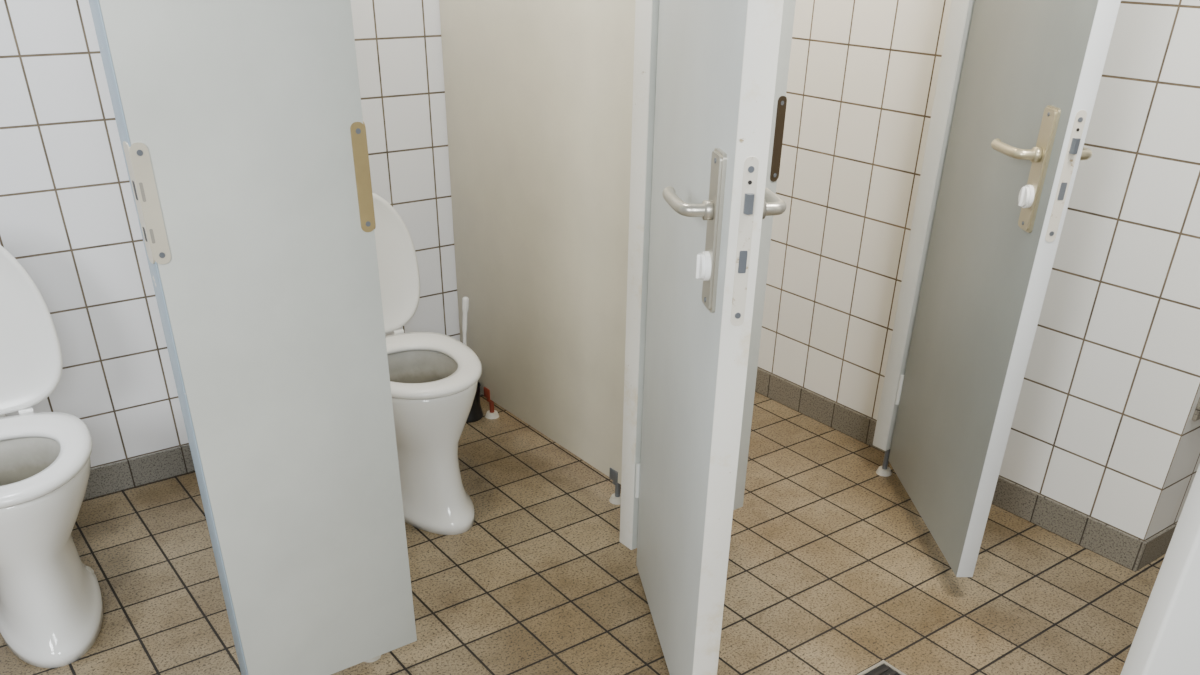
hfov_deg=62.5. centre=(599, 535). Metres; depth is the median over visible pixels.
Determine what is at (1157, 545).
baseboard
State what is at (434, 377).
toilet
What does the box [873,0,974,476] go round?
door frame
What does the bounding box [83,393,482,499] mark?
baseboard
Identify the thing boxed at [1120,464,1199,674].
entrance door
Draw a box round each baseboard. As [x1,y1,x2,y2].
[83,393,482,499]
[755,367,1146,571]
[1137,522,1177,569]
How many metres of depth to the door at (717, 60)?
1.70 m
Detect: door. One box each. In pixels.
[635,0,785,674]
[888,0,1120,576]
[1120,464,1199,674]
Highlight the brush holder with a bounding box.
[466,382,482,422]
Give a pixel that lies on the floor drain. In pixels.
(881, 668)
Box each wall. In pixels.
[0,0,459,467]
[758,0,1199,540]
[1168,441,1199,526]
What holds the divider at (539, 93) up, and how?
on the floor
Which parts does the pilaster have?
strike plate, strike plate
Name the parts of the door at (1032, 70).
lever, plate, lever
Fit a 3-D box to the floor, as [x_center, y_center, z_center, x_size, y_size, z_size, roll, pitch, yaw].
[0.369,0.653,1.763,6.400,0.080,4.600,-20,38,-31]
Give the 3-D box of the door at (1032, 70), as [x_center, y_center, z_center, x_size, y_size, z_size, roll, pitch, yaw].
[0.914,-0.904,2.202,0.171,1.978,0.653,0,32,-1]
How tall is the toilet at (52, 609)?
0.874 m
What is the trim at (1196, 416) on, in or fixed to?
attached to the wall at (1195, 463)
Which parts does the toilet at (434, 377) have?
lid, seat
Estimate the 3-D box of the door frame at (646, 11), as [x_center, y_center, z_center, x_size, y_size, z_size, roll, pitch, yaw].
[0.234,-0.819,2.114,0.386,2.050,0.053,-20,38,-31]
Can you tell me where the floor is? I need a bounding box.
[0,392,1165,674]
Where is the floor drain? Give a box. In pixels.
[857,660,905,674]
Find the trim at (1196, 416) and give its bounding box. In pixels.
[1192,398,1199,420]
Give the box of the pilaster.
[89,0,416,674]
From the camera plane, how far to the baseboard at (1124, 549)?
2.83 m
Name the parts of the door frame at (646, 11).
strike plate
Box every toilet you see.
[0,245,103,667]
[372,193,481,534]
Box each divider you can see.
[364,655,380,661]
[439,0,635,504]
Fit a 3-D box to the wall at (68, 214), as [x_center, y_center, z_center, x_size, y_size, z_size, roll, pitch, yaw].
[-1.590,-1.251,2.143,4.777,2.700,0.120,-20,38,-31]
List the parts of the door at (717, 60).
lever, plate, lever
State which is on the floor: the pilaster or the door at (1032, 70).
the pilaster
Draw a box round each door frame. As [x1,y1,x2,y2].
[620,0,795,549]
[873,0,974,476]
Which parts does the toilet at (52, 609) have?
lid, seat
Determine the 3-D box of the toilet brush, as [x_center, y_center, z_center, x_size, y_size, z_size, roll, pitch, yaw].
[-0.449,-0.593,3.266,0.072,0.391,0.072,-20,38,-31]
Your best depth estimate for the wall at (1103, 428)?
2.64 m
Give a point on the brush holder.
(476, 413)
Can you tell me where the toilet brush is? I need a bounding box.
[462,296,468,345]
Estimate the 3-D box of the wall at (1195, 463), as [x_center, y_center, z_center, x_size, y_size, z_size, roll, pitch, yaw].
[2.155,-1.365,2.434,1.623,2.700,0.120,-20,38,-31]

